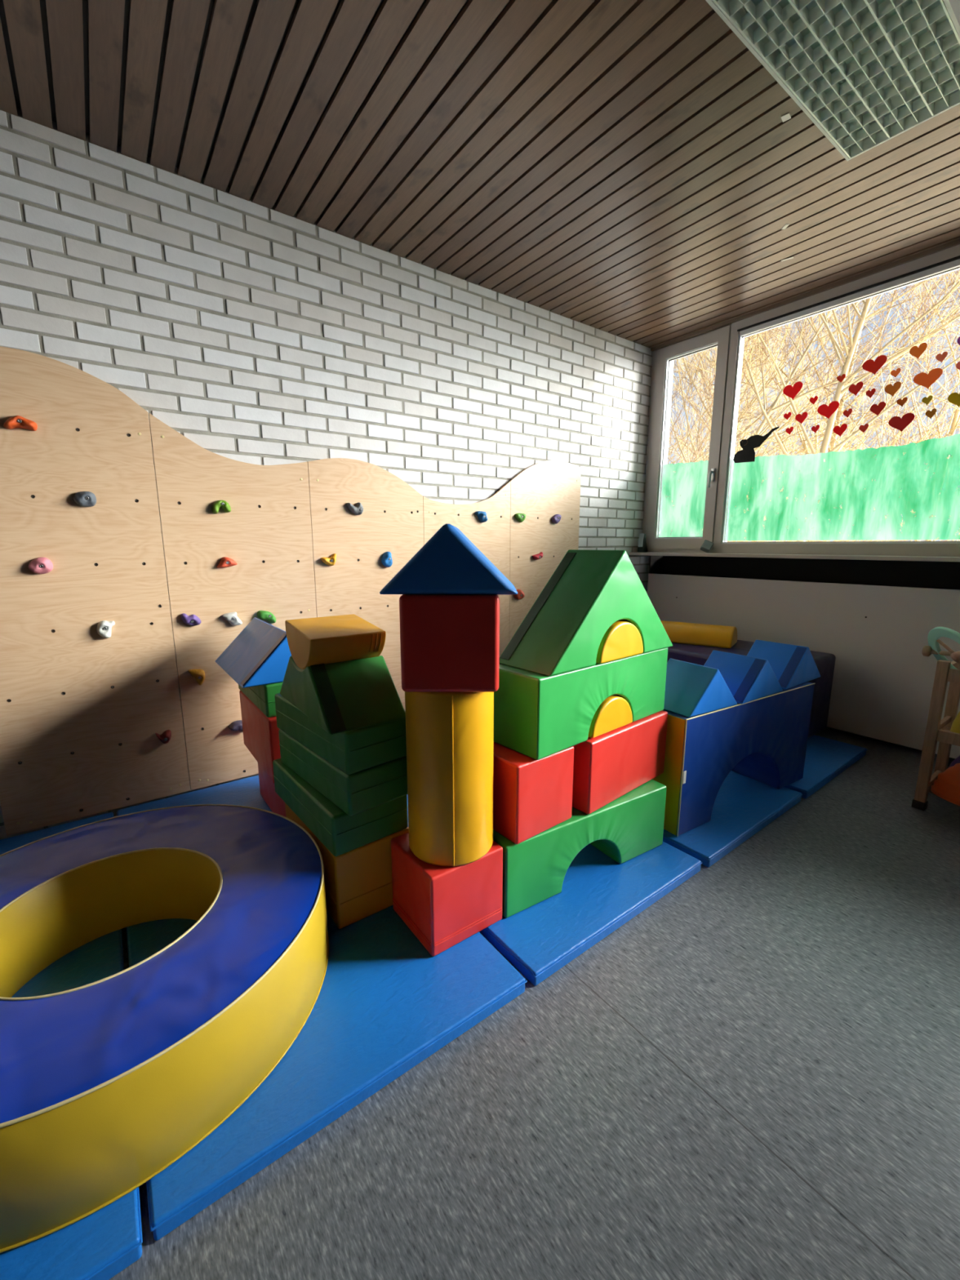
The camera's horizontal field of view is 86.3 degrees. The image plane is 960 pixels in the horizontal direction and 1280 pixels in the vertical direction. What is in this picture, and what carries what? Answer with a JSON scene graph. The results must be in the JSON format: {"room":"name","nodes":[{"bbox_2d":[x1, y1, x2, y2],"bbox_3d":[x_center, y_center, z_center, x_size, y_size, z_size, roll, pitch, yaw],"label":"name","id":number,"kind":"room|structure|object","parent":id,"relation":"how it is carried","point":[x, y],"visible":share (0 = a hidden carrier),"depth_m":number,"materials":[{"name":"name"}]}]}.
{"room":"kindergarten playroom","nodes":[
{"label":"kindergarten playroom","id":0,"kind":"room"},
{"bbox_2d":[0,107,674,839],"bbox_3d":[-1.664,-0.678,2.593,8.500,3.128,0.162,-8,13,-36],"label":"wall","id":1,"kind":"structure","parent":0,"point":[257,334],"depth_m":2.81,"materials":[{"name":"white brick"}]},
{"bbox_2d":[0,346,190,835],"bbox_3d":[-1.888,-0.191,2.388,0.748,2.142,0.020,-8,13,-36],"label":"board","id":2,"kind":"object","parent":1,"relation":"attached to","point":[93,747],"visible":1,"depth_m":2.39,"materials":[{"name":"brown wood"}]},
{"bbox_2d":[4,415,37,431],"bbox_3d":[-1.947,-0.921,2.166,0.109,0.057,0.049,-8,13,-36],"label":"hold","id":3,"kind":"object","parent":2,"relation":"attached to","point":[16,421],"visible":1,"depth_m":2.16,"materials":[{"name":"orange plastic"}]},
{"bbox_2d":[28,557,53,573],"bbox_3d":[-1.953,-0.330,2.273,0.085,0.073,0.048,-8,13,-36],"label":"hold","id":4,"kind":"object","parent":2,"relation":"attached to","point":[39,565],"visible":1,"depth_m":2.26,"materials":[{"name":"pink plastic"}]},
{"bbox_2d":[73,491,96,506],"bbox_3d":[-1.800,-0.643,2.333,0.084,0.070,0.042,-8,13,-36],"label":"hold","id":5,"kind":"object","parent":2,"relation":"attached to","point":[84,499],"visible":1,"depth_m":2.32,"materials":[{"name":"plastic"}]},
{"bbox_2d":[96,620,115,638],"bbox_3d":[-1.790,-0.049,2.451,0.074,0.086,0.042,-8,13,-36],"label":"hold","id":6,"kind":"object","parent":2,"relation":"attached to","point":[104,627],"visible":1,"depth_m":2.44,"materials":[{"name":"white plastic"}]},
{"bbox_2d":[155,729,171,743],"bbox_3d":[-1.645,0.511,2.666,0.070,0.068,0.042,-8,13,-36],"label":"hold","id":7,"kind":"object","parent":2,"relation":"attached to","point":[165,737],"visible":1,"depth_m":2.66,"materials":[{"name":"red plastic"}]},
{"bbox_2d":[148,413,316,790],"bbox_3d":[-1.284,-0.174,2.845,0.747,1.940,0.020,-8,13,-36],"label":"board","id":8,"kind":"object","parent":1,"relation":"attached to","point":[277,534],"visible":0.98,"depth_m":2.76,"materials":[{"name":"brown wood"}]},
{"bbox_2d":[180,613,200,626],"bbox_3d":[-1.499,-0.105,2.660,0.090,0.068,0.042,-8,13,-36],"label":"hold","id":9,"kind":"object","parent":8,"relation":"attached to","point":[192,620],"visible":1,"depth_m":2.65,"materials":[{"name":"purple plastic"}]},
{"bbox_2d":[187,669,204,685],"bbox_3d":[-1.498,0.201,2.715,0.076,0.091,0.046,-8,13,-36],"label":"hold","id":10,"kind":"object","parent":8,"relation":"attached to","point":[198,674],"visible":1,"depth_m":2.71,"materials":[{"name":"yellow plastic"}]},
{"bbox_2d":[211,500,231,513],"bbox_3d":[-1.345,-0.694,2.666,0.090,0.071,0.041,-8,13,-36],"label":"hold","id":11,"kind":"object","parent":8,"relation":"attached to","point":[217,504],"visible":1,"depth_m":2.66,"materials":[{"name":"green plastic"}]},
{"bbox_2d":[216,556,237,568],"bbox_3d":[-1.343,-0.413,2.722,0.101,0.057,0.037,-8,13,-36],"label":"hold","id":12,"kind":"object","parent":8,"relation":"attached to","point":[224,562],"visible":1,"depth_m":2.71,"materials":[{"name":"plastic"}]},
{"bbox_2d":[222,612,242,625],"bbox_3d":[-1.341,-0.112,2.777,0.098,0.074,0.043,-8,13,-36],"label":"hold","id":13,"kind":"object","parent":8,"relation":"attached to","point":[232,617],"visible":1,"depth_m":2.77,"materials":[{"name":"white plastic"}]},
{"bbox_2d":[228,720,242,730],"bbox_3d":[-1.350,0.487,2.877,0.108,0.061,0.052,-8,13,-36],"label":"hold","id":14,"kind":"object","parent":8,"relation":"attached to","point":[236,725],"visible":0.52,"depth_m":2.86,"materials":[{"name":"plastic"}]},
{"bbox_2d":[257,610,275,623],"bbox_3d":[-1.197,-0.128,2.881,0.098,0.078,0.044,-8,13,-36],"label":"hold","id":15,"kind":"object","parent":8,"relation":"attached to","point":[268,616],"visible":1,"depth_m":2.87,"materials":[{"name":"green plastic"}]},
{"bbox_2d":[307,457,423,711],"bbox_3d":[-0.681,-0.198,3.294,0.747,1.823,0.020,-8,13,-36],"label":"board","id":16,"kind":"object","parent":1,"relation":"attached to","point":[391,520],"visible":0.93,"depth_m":3.18,"materials":[{"name":"brown wood"}]},
{"bbox_2d":[320,553,336,565],"bbox_3d":[-0.896,-0.478,3.046,0.094,0.072,0.038,-8,13,-36],"label":"hold","id":17,"kind":"object","parent":16,"relation":"attached to","point":[331,561],"visible":1,"depth_m":3.04,"materials":[{"name":"yellow plastic"}]},
{"bbox_2d":[346,502,363,515],"bbox_3d":[-0.751,-0.796,3.097,0.100,0.076,0.035,-8,13,-36],"label":"hold","id":18,"kind":"object","parent":16,"relation":"attached to","point":[357,509],"visible":1,"depth_m":3.09,"materials":[{"name":"grey plastic"}]},
{"bbox_2d":[381,551,392,567],"bbox_3d":[-0.589,-0.514,3.267,0.070,0.100,0.042,-8,13,-36],"label":"hold","id":19,"kind":"object","parent":16,"relation":"attached to","point":[386,559],"visible":1,"depth_m":3.26,"materials":[{"name":"blue plastic"}]},
{"bbox_2d":[422,480,511,657],"bbox_3d":[-0.078,-0.260,3.736,0.747,1.781,0.020,-8,13,-36],"label":"board","id":20,"kind":"object","parent":1,"relation":"attached to","point":[491,537],"visible":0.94,"depth_m":3.73,"materials":[{"name":"brown wood"}]},
{"bbox_2d":[474,511,487,522],"bbox_3d":[0.014,-0.881,3.652,0.103,0.079,0.042,-8,13,-36],"label":"hold","id":21,"kind":"object","parent":20,"relation":"attached to","point":[482,515],"visible":1,"depth_m":3.64,"materials":[{"name":"blue plastic"}]},
{"bbox_2d":[509,460,581,641],"bbox_3d":[0.524,-0.433,4.156,0.745,1.968,0.020,-8,13,-36],"label":"board","id":22,"kind":"object","parent":1,"relation":"attached to","point":[542,491],"visible":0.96,"depth_m":4.03,"materials":[{"name":"brown wood"}]},
{"bbox_2d":[513,589,524,599],"bbox_3d":[0.310,-0.353,3.975,0.099,0.080,0.038,-8,13,-36],"label":"hold","id":23,"kind":"object","parent":22,"relation":"attached to","point":[520,595],"visible":0.93,"depth_m":3.96,"materials":[{"name":"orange plastic"}]},
{"bbox_2d":[514,513,525,522],"bbox_3d":[0.312,-0.925,3.871,0.103,0.068,0.036,-8,13,-36],"label":"hold","id":24,"kind":"object","parent":22,"relation":"attached to","point":[520,517],"visible":1,"depth_m":3.86,"materials":[{"name":"green plastic"}]},
{"bbox_2d":[551,514,561,524],"bbox_3d":[0.618,-0.969,4.093,0.094,0.076,0.035,-8,13,-36],"label":"hold","id":25,"kind":"object","parent":22,"relation":"attached to","point":[556,518],"visible":1,"depth_m":4.08,"materials":[{"name":"purple plastic"}]},
{"bbox_2d":[648,555,662,573],"bbox_3d":[1.711,-0.199,5.074,0.198,1.272,0.012,-8,13,-36],"label":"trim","id":26,"kind":"structure","parent":1,"relation":"attached to","point":[655,565],"depth_m":4.96,"materials":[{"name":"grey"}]},
{"bbox_2d":[650,239,959,351],"bbox_3d":[3.713,-2.074,1.719,0.165,0.082,7.260,-8,13,-36],"label":"trim","id":27,"kind":"structure","parent":1,"relation":"attached to","point":[956,242],"depth_m":3.48,"materials":[{"name":"brown"}]},
{"bbox_2d":[0,0,959,347],"bbox_3d":[0.470,-1.717,-0.626,8.600,0.200,7.500,-8,13,-36],"label":"ceiling","id":28,"kind":"structure","parent":0,"point":[630,170],"depth_m":2.19,"materials":[{"name":"brown wood"}]},
{"bbox_2d":[780,112,791,122],"bbox_3d":[1.242,-2.120,2.077,0.030,0.002,0.035,9,14,41],"label":"scrap","id":29,"kind":"object","parent":28,"relation":"attached to","point":[786,117],"visible":1,"depth_m":2.07,"materials":[{"name":"white paint"}]},
{"bbox_2d":[705,0,959,160],"bbox_3d":[1.088,-1.985,1.571,1.552,0.081,0.438,-8,13,-36],"label":"ceiling lamp","id":30,"kind":"object","parent":28,"relation":"attached to","point":[866,73],"visible":1,"depth_m":1.75,"materials":[{"name":"grey metal"}]},
{"bbox_2d":[109,726,959,1279],"bbox_3d":[0.482,1.469,-0.046,8.600,0.120,7.460,-8,13,-36],"label":"floor","id":31,"kind":"structure","parent":0,"point":[755,1074],"depth_m":1.26,"materials":[{"name":"grey carpet"}]},
{"bbox_2d":[0,812,142,1279],"bbox_3d":[-1.658,1.092,1.501,1.004,0.050,2.017,-8,13,-36],"label":"mat","id":32,"kind":"object","parent":31,"relation":"on","point":[102,1244],"visible":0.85,"depth_m":1.01,"materials":[{"name":"leather"}]},
{"bbox_2d":[0,804,328,1253],"bbox_3d":[-1.089,0.917,1.515,1.218,0.289,1.218,-8,13,-36],"label":"ring","id":33,"kind":"object","parent":32,"relation":"on","point":[106,1083],"visible":1,"depth_m":1.24,"materials":[{"name":"blue leather"}]},
{"bbox_2d":[116,775,527,1240],"bbox_3d":[-0.848,0.981,2.097,0.993,0.050,2.010,-8,13,-36],"label":"mat","id":34,"kind":"object","parent":31,"relation":"on","point":[384,1005],"visible":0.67,"depth_m":1.44,"materials":[{"name":"leather"}]},
{"bbox_2d":[257,763,285,817],"bbox_3d":[-0.896,0.718,2.582,0.285,0.288,0.585,-8,13,-36],"label":"foam block","id":35,"kind":"object","parent":34,"relation":"on","point":[277,805],"visible":0.13,"depth_m":2.56,"materials":[{"name":"red leather"}]},
{"bbox_2d":[239,690,280,783],"bbox_3d":[-0.954,0.430,2.521,0.292,0.296,0.575,-8,13,-36],"label":"foam block","id":36,"kind":"object","parent":35,"relation":"on","point":[260,732],"visible":0.38,"depth_m":2.35,"materials":[{"name":"red leather"}]},
{"bbox_2d":[238,681,283,717],"bbox_3d":[-0.965,0.209,2.495,0.298,0.147,0.566,-8,13,-36],"label":"foam slab","id":37,"kind":"object","parent":36,"relation":"on","point":[263,696],"visible":0.32,"depth_m":2.21,"materials":[{"name":"green leather"}]},
{"bbox_2d":[215,617,291,688],"bbox_3d":[-1.006,0.030,2.474,0.414,0.210,0.622,-8,13,-36],"label":"foam prism","id":38,"kind":"object","parent":37,"relation":"on","point":[260,655],"visible":0.6,"depth_m":2.28,"materials":[{"name":"leather"}]},
{"bbox_2d":[284,802,408,928],"bbox_3d":[-0.549,0.814,2.076,0.302,0.286,0.598,-8,13,-36],"label":"foam block","id":39,"kind":"object","parent":34,"relation":"on","point":[358,882],"visible":0.3,"depth_m":1.81,"materials":[{"name":"leather"}]},
{"bbox_2d":[272,758,408,856],"bbox_3d":[-0.568,0.601,2.023,0.298,0.150,0.610,-9,14,-39],"label":"foam slab","id":40,"kind":"object","parent":39,"relation":"on","point":[340,833],"visible":0.62,"depth_m":1.82,"materials":[{"name":"green leather"}]},
{"bbox_2d":[278,728,407,816],"bbox_3d":[-0.531,0.458,1.975,0.268,0.147,0.601,-9,14,-41],"label":"foam slab","id":41,"kind":"object","parent":40,"relation":"on","point":[358,792],"visible":0.5,"depth_m":1.77,"materials":[{"name":"green leather"}]},
{"bbox_2d":[275,693,406,774],"bbox_3d":[-0.533,0.312,1.946,0.268,0.148,0.604,-10,14,-42],"label":"foam slab","id":42,"kind":"object","parent":41,"relation":"on","point":[356,750],"visible":0.51,"depth_m":1.74,"materials":[{"name":"green leather"}]},
{"bbox_2d":[280,655,405,734],"bbox_3d":[-0.525,0.149,1.887,0.280,0.192,0.557,-8,13,-36],"label":"foam prism","id":43,"kind":"object","parent":42,"relation":"on","point":[343,696],"visible":0.8,"depth_m":1.74,"materials":[{"name":"green leather"}]},
{"bbox_2d":[284,613,386,669],"bbox_3d":[-0.516,0.009,1.833,0.268,0.155,0.279,-8,13,-36],"label":"foam block","id":44,"kind":"object","parent":43,"relation":"on","point":[344,637],"visible":0.94,"depth_m":1.76,"materials":[{"name":"leather"}]},
{"bbox_2d":[391,832,502,956],"bbox_3d":[-0.120,0.858,1.836,0.302,0.288,0.291,-8,13,-36],"label":"cube","id":45,"kind":"object","parent":34,"relation":"on","point":[443,907],"visible":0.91,"depth_m":1.72,"materials":[{"name":"red leather"}]},
{"bbox_2d":[404,691,493,866],"bbox_3d":[-0.102,0.425,1.757,0.296,0.592,0.296,-8,13,-36],"label":"cylinder","id":46,"kind":"object","parent":45,"relation":"on","point":[450,735],"visible":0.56,"depth_m":1.64,"materials":[{"name":"yellow leather"}]},
{"bbox_2d":[399,594,499,692],"bbox_3d":[-0.091,-0.012,1.673,0.298,0.298,0.298,0,11,0],"label":"cube","id":47,"kind":"object","parent":46,"relation":"on","point":[449,642],"visible":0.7,"depth_m":1.52,"materials":[{"name":"red leather"}]},
{"bbox_2d":[379,524,517,594],"bbox_3d":[-0.091,-0.259,1.626,0.411,0.205,0.300,0,11,1],"label":"foam prism","id":48,"kind":"object","parent":47,"relation":"on","point":[449,562],"visible":1,"depth_m":1.49,"materials":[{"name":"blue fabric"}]},
{"bbox_2d":[407,798,702,986],"bbox_3d":[-0.043,0.872,2.678,0.975,0.050,2.001,-8,13,-36],"label":"mat","id":49,"kind":"object","parent":31,"relation":"on","point":[599,895],"visible":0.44,"depth_m":1.90,"materials":[{"name":"leather"}]},
{"bbox_2d":[493,779,666,918],"bbox_3d":[0.377,0.798,2.161,0.866,0.285,0.295,-7,13,-32],"label":"arch","id":50,"kind":"object","parent":49,"relation":"on","point":[535,868],"visible":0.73,"depth_m":1.97,"materials":[{"name":"green leather"}]},
{"bbox_2d":[493,742,573,844],"bbox_3d":[0.152,0.538,1.965,0.294,0.296,0.290,-8,14,-38],"label":"cube","id":51,"kind":"object","parent":50,"relation":"on","point":[531,797],"visible":0.58,"depth_m":1.83,"materials":[{"name":"red leather"}]},
{"bbox_2d":[572,710,667,814],"bbox_3d":[0.541,0.483,2.255,0.570,0.298,0.290,-9,14,-40],"label":"foam block","id":52,"kind":"object","parent":50,"relation":"on","point":[609,766],"visible":0.62,"depth_m":2.08,"materials":[{"name":"red leather"}]},
{"bbox_2d":[493,647,667,759],"bbox_3d":[0.421,0.205,2.123,0.842,0.294,0.290,-9,14,-40],"label":"arch","id":53,"kind":"object","parent":52,"relation":"on","point":[537,716],"visible":0.83,"depth_m":1.87,"materials":[{"name":"green leather"}]},
{"bbox_2d":[498,549,672,675],"bbox_3d":[0.458,-0.150,2.068,0.809,0.421,0.280,-9,14,-40],"label":"foam prism","id":54,"kind":"object","parent":53,"relation":"on","point":[564,629],"visible":0.89,"depth_m":1.93,"materials":[{"name":"green leather"}]},
{"bbox_2d":[595,620,643,663],"bbox_3d":[0.474,-0.016,2.095,0.291,0.146,0.270,-9,14,-40],"label":"roll","id":55,"kind":"object","parent":53,"relation":"on","point":[622,639],"visible":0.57,"depth_m":1.98,"materials":[{"name":"yellow leather"}]},
{"bbox_2d":[587,694,632,737],"bbox_3d":[0.446,0.278,2.147,0.277,0.139,0.280,-9,14,-40],"label":"roll","id":56,"kind":"object","parent":52,"relation":"on","point":[615,712],"visible":0.49,"depth_m":2.02,"materials":[{"name":"yellow leather"}]},
{"bbox_2d":[662,770,803,867],"bbox_3d":[0.763,0.763,3.260,0.968,0.050,1.985,-8,13,-37],"label":"mat","id":57,"kind":"object","parent":31,"relation":"on","point":[743,806],"visible":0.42,"depth_m":2.53,"materials":[{"name":"leather"}]},
{"bbox_2d":[652,681,815,836],"bbox_3d":[1.304,0.549,2.719,1.126,0.569,0.304,-7,12,-32],"label":"arch","id":58,"kind":"object","parent":57,"relation":"on","point":[763,740],"visible":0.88,"depth_m":2.47,"materials":[{"name":"blue leather"}]},
{"bbox_2d":[663,658,737,716],"bbox_3d":[1.012,0.209,2.450,0.358,0.197,0.268,-6,12,-31],"label":"foam prism","id":59,"kind":"object","parent":58,"relation":"on","point":[691,690],"visible":0.84,"depth_m":2.36,"materials":[{"name":"blue leather"}]},
{"bbox_2d":[703,649,782,703],"bbox_3d":[1.341,0.171,2.665,0.402,0.193,0.290,-7,13,-34],"label":"foam prism","id":60,"kind":"object","parent":58,"relation":"on","point":[748,678],"visible":0.78,"depth_m":2.56,"materials":[{"name":"blue leather"}]},
{"bbox_2d":[746,640,820,689],"bbox_3d":[1.709,0.118,2.921,0.446,0.202,0.285,-8,13,-36],"label":"foam prism","id":61,"kind":"object","parent":58,"relation":"on","point":[793,665],"visible":0.7,"depth_m":2.82,"materials":[{"name":"blue leather"}]},
{"bbox_2d":[647,573,959,758],"bbox_3d":[3.521,0.355,2.491,0.020,1.062,6.388,-8,13,-36],"label":"wall","id":62,"kind":"structure","parent":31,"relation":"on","point":[877,636],"depth_m":3.63,"materials":[{"name":"white paint"}]},
{"bbox_2d":[784,734,866,798],"bbox_3d":[1.573,0.652,3.851,0.981,0.050,1.961,-8,13,-37],"label":"mat","id":63,"kind":"object","parent":31,"relation":"on","point":[825,758],"visible":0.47,"depth_m":3.18,"materials":[{"name":"leather"}]},
{"bbox_2d":[666,640,835,737],"bbox_3d":[1.831,0.326,3.922,0.795,0.565,1.250,-8,13,-36],"label":"foam block","id":64,"kind":"object","parent":63,"relation":"on","point":[694,654],"visible":0.26,"depth_m":3.61,"materials":[{"name":"leather"}]},
{"bbox_2d":[660,620,737,648],"bbox_3d":[1.685,-0.059,4.043,0.600,0.146,0.290,7,13,34],"label":"roll","id":65,"kind":"object","parent":64,"relation":"on","point":[693,633],"visible":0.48,"depth_m":3.91,"materials":[{"name":"yellow leather"}]},
{"bbox_2d":[911,645,959,810],"bbox_3d":[2.629,0.490,2.516,0.390,0.860,0.744,-8,13,-36],"label":"cart","id":66,"kind":"object","parent":31,"relation":"on","point":[944,674],"visible":0.73,"depth_m":2.64,"materials":[{"name":"brown wood"}]},
{"bbox_2d":[927,626,959,669],"bbox_3d":[2.323,0.081,2.487,0.186,0.287,0.330,1,11,6],"label":"ring","id":67,"kind":"object","parent":66,"relation":"on","point":[934,635],"visible":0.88,"depth_m":2.52,"materials":[{"name":"green paint"}]},
{"bbox_2d":[930,763,959,805],"bbox_3d":[2.545,0.725,2.478,0.264,0.215,0.532,-8,13,-36],"label":"dome","id":68,"kind":"object","parent":66,"relation":"on","point":[946,786],"visible":1,"depth_m":2.59,"materials":[{"name":"orange plastic"}]},
{"bbox_2d":[950,711,959,733],"bbox_3d":[2.486,0.423,2.580,0.150,0.170,0.160,-8,13,-36],"label":"ball","id":69,"kind":"object","parent":66,"relation":"on","point":[955,727],"visible":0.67,"depth_m":2.60,"materials":[{"name":"yellow plastic"}]},
{"bbox_2d":[662,555,959,590],"bbox_3d":[3.964,0.312,2.355,0.140,1.270,7.460,-8,13,-36],"label":"window sill","id":70,"kind":"structure","parent":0,"point":[914,574],"depth_m":3.90,"materials":[{"name":"black"}]},
{"bbox_2d":[642,324,731,553],"bbox_3d":[1.761,-1.646,4.415,0.161,1.760,0.745,-8,13,-36],"label":"window","id":71,"kind":"structure","parent":70,"relation":"in","point":[681,499],"depth_m":4.48,"materials":[{"name":"beige paint"}]},
{"bbox_2d":[629,551,959,561],"bbox_3d":[3.728,-0.296,2.057,0.475,0.026,7.250,-8,13,-36],"label":"windowsill","id":72,"kind":"structure","parent":70,"relation":"on","point":[688,554],"depth_m":3.54,"materials":[{"name":"beige paint"}]},
{"bbox_2d":[637,533,647,552],"bbox_3d":[1.513,-0.902,4.755,0.074,0.172,0.060,-8,13,-36],"label":"gadget","id":73,"kind":"object","parent":72,"relation":"on","point":[642,547],"visible":1,"depth_m":4.73,"materials":[{"name":"black plastic"}]},
{"bbox_2d":[699,539,713,552],"bbox_3d":[1.884,-0.778,4.252,0.097,0.110,0.099,3,11,17],"label":"speaker","id":74,"kind":"object","parent":72,"relation":"on","point":[706,546],"visible":1,"depth_m":4.22},
{"bbox_2d":[712,244,959,556],"bbox_3d":[2.737,-1.412,3.165,0.102,1.760,2.510,-8,13,-36],"label":"window","id":75,"kind":"structure","parent":70,"relation":"in","point":[867,494],"depth_m":3.52,"materials":[{"name":"beige paint"}]},
{"bbox_2d":[733,426,779,462],"bbox_3d":[2.128,-1.501,3.957,0.003,0.231,0.329,-8,13,-36],"label":"cutout","id":76,"kind":"object","parent":75,"relation":"attached to","point":[747,454],"visible":1,"depth_m":3.99,"materials":[{"name":"black paper"}]},
{"bbox_2d":[782,381,803,399],"bbox_3d":[2.267,-1.802,3.713,0.001,0.121,0.133,-8,13,-36],"label":"heart","id":77,"kind":"object","parent":75,"relation":"attached to","point":[790,391],"visible":1,"depth_m":3.71,"materials":[{"name":"red paper"}]},
{"bbox_2d":[795,412,808,423],"bbox_3d":[2.314,-1.595,3.686,0.001,0.082,0.082,-8,13,-36],"label":"heart","id":78,"kind":"object","parent":75,"relation":"attached to","point":[800,418],"visible":1,"depth_m":3.69,"materials":[{"name":"red paper"}]},
{"bbox_2d":[817,400,839,418],"bbox_3d":[2.413,-1.589,3.550,0.001,0.116,0.133,-8,13,-36],"label":"heart","id":79,"kind":"object","parent":75,"relation":"attached to","point":[824,410],"visible":1,"depth_m":3.55,"materials":[{"name":"red paper"}]},
{"bbox_2d":[833,423,847,436],"bbox_3d":[2.466,-1.434,3.507,0.001,0.084,0.084,-8,13,-36],"label":"heart","id":80,"kind":"object","parent":75,"relation":"attached to","point":[838,430],"visible":1,"depth_m":3.50,"materials":[{"name":"red paper"}]},
{"bbox_2d":[848,381,863,395],"bbox_3d":[2.503,-1.670,3.411,0.001,0.088,0.082,-8,13,-36],"label":"heart","id":81,"kind":"object","parent":75,"relation":"attached to","point":[855,389],"visible":1,"depth_m":3.41,"materials":[{"name":"red paper"}]},
{"bbox_2d":[862,355,887,374],"bbox_3d":[2.556,-1.776,3.319,0.001,0.114,0.133,-8,13,-36],"label":"heart","id":82,"kind":"object","parent":75,"relation":"attached to","point":[871,366],"visible":1,"depth_m":3.32,"materials":[{"name":"red"}]},
{"bbox_2d":[870,401,885,416],"bbox_3d":[2.586,-1.500,3.329,0.001,0.087,0.084,-8,13,-36],"label":"heart","id":83,"kind":"object","parent":75,"relation":"attached to","point":[874,408],"visible":1,"depth_m":3.33,"materials":[{"name":"red paper"}]},
{"bbox_2d":[884,381,901,396],"bbox_3d":[2.626,-1.592,3.257,0.001,0.090,0.086,-8,13,-36],"label":"heart","id":84,"kind":"object","parent":75,"relation":"attached to","point":[891,389],"visible":1,"depth_m":3.25,"materials":[{"name":"orange paper"}]},
{"bbox_2d":[890,368,901,377],"bbox_3d":[2.628,-1.686,3.237,0.001,0.056,0.053,-8,13,-36],"label":"heart","id":85,"kind":"object","parent":75,"relation":"attached to","point":[895,373],"visible":1,"depth_m":3.23,"materials":[{"name":"brown"}]},
{"bbox_2d":[888,413,914,431],"bbox_3d":[2.666,-1.372,3.242,0.001,0.113,0.132,-8,13,-36],"label":"heart","id":86,"kind":"object","parent":75,"relation":"attached to","point":[896,422],"visible":1,"depth_m":3.24,"materials":[{"name":"red paper"}]},
{"bbox_2d":[896,396,907,406],"bbox_3d":[2.660,-1.498,3.227,0.001,0.057,0.055,-8,13,-36],"label":"heart","id":87,"kind":"object","parent":75,"relation":"attached to","point":[900,402],"visible":1,"depth_m":3.23,"materials":[{"name":"brown paper"}]},
{"bbox_2d":[909,342,927,359],"bbox_3d":[2.687,-1.768,3.140,0.001,0.091,0.085,-8,13,-36],"label":"heart","id":88,"kind":"object","parent":75,"relation":"attached to","point":[915,351],"visible":1,"depth_m":3.14,"materials":[{"name":"orange"}]},
{"bbox_2d":[921,395,933,404],"bbox_3d":[2.735,-1.464,3.131,0.001,0.056,0.052,-8,13,-36],"label":"heart","id":89,"kind":"object","parent":75,"relation":"attached to","point":[926,400],"visible":1,"depth_m":3.13,"materials":[{"name":"yellow"}]},
{"bbox_2d":[913,368,942,388],"bbox_3d":[2.726,-1.586,3.120,0.001,0.114,0.138,-8,13,-36],"label":"heart","id":90,"kind":"object","parent":75,"relation":"attached to","point":[922,379],"visible":1,"depth_m":3.12,"materials":[{"name":"orange"}]},
{"bbox_2d":[925,408,936,418],"bbox_3d":[2.751,-1.378,3.124,0.001,0.060,0.053,-8,13,-36],"label":"heart","id":91,"kind":"object","parent":75,"relation":"attached to","point":[929,414],"visible":1,"depth_m":3.12,"materials":[{"name":"brown paper"}]},
{"bbox_2d":[935,351,947,363],"bbox_3d":[2.757,-1.687,3.058,0.001,0.061,0.055,-8,13,-36],"label":"heart","id":92,"kind":"object","parent":75,"relation":"attached to","point":[940,357],"visible":1,"depth_m":3.06,"materials":[{"name":"brown"}]},
{"bbox_2d":[947,392,959,406],"bbox_3d":[2.822,-1.421,3.018,0.001,0.098,0.101,-8,13,-36],"label":"heart","id":93,"kind":"object","parent":75,"relation":"attached to","point":[954,397],"visible":1,"depth_m":3.03,"materials":[{"name":"yellow paper"}]},
{"label":"outside","id":94,"kind":"structure","parent":0,"visible":0},
{"bbox_3d":[10.194,-2.478,23.680,35.400,0.100,48.000,-8,13,-36],"label":"ground","id":95,"kind":"structure","parent":94,"visible":0},
{"bbox_2d":[669,279,944,461],"bbox_3d":[6.947,-6.389,12.850,7.420,11.598,9.367,-1,11,-3],"label":"bare tree","id":96,"kind":"object","parent":95,"relation":"on","point":[682,367],"visible":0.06,"depth_m":12.42,"materials":[{"name":"beige plant"}]},
{"bbox_2d":[668,270,958,462],"bbox_3d":[5.431,-5.924,8.888,9.398,12.142,7.555,-6,12,-30],"label":"bare tree","id":97,"kind":"object","parent":95,"relation":"on","point":[910,294],"visible":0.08,"depth_m":9.39,"materials":[{"name":"beige plant"}]},
{"bbox_2d":[667,270,959,464],"bbox_3d":[5.059,-4.555,8.475,8.331,9.600,7.831,6,12,27],"label":"bare tree","id":98,"kind":"object","parent":95,"relation":"on","point":[771,409],"visible":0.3,"depth_m":8.08,"materials":[{"name":"beige plant"}]},
{"bbox_2d":[667,283,959,542],"bbox_3d":[6.715,-3.644,12.875,10.298,6.182,14.614,-8,13,-36],"label":"thicket","id":99,"kind":"object","parent":95,"relation":"on","point":[926,433],"visible":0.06,"depth_m":9.56,"materials":[{"name":"brown"}]},
{"bbox_2d":[671,271,959,541],"bbox_3d":[5.348,-5.109,7.165,9.148,11.165,9.400,-7,13,-33],"label":"bare tree","id":100,"kind":"object","parent":95,"relation":"on","point":[839,393],"visible":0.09,"depth_m":7.46,"materials":[{"name":"beige plant"}]},
{"bbox_2d":[672,272,959,541],"bbox_3d":[7.067,-7.136,10.154,9.840,14.052,11.823,4,11,22],"label":"bare tree","id":101,"kind":"object","parent":95,"relation":"on","point":[838,415],"visible":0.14,"depth_m":10.32,"materials":[{"name":"beige plant"}]},
{"bbox_2d":[782,269,959,541],"bbox_3d":[7.381,-5.049,7.875,6.443,10.778,7.782,2,11,10],"label":"bare tree","id":102,"kind":"object","parent":95,"relation":"on","point":[955,421],"visible":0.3,"depth_m":8.81,"materials":[{"name":"beige plant"}]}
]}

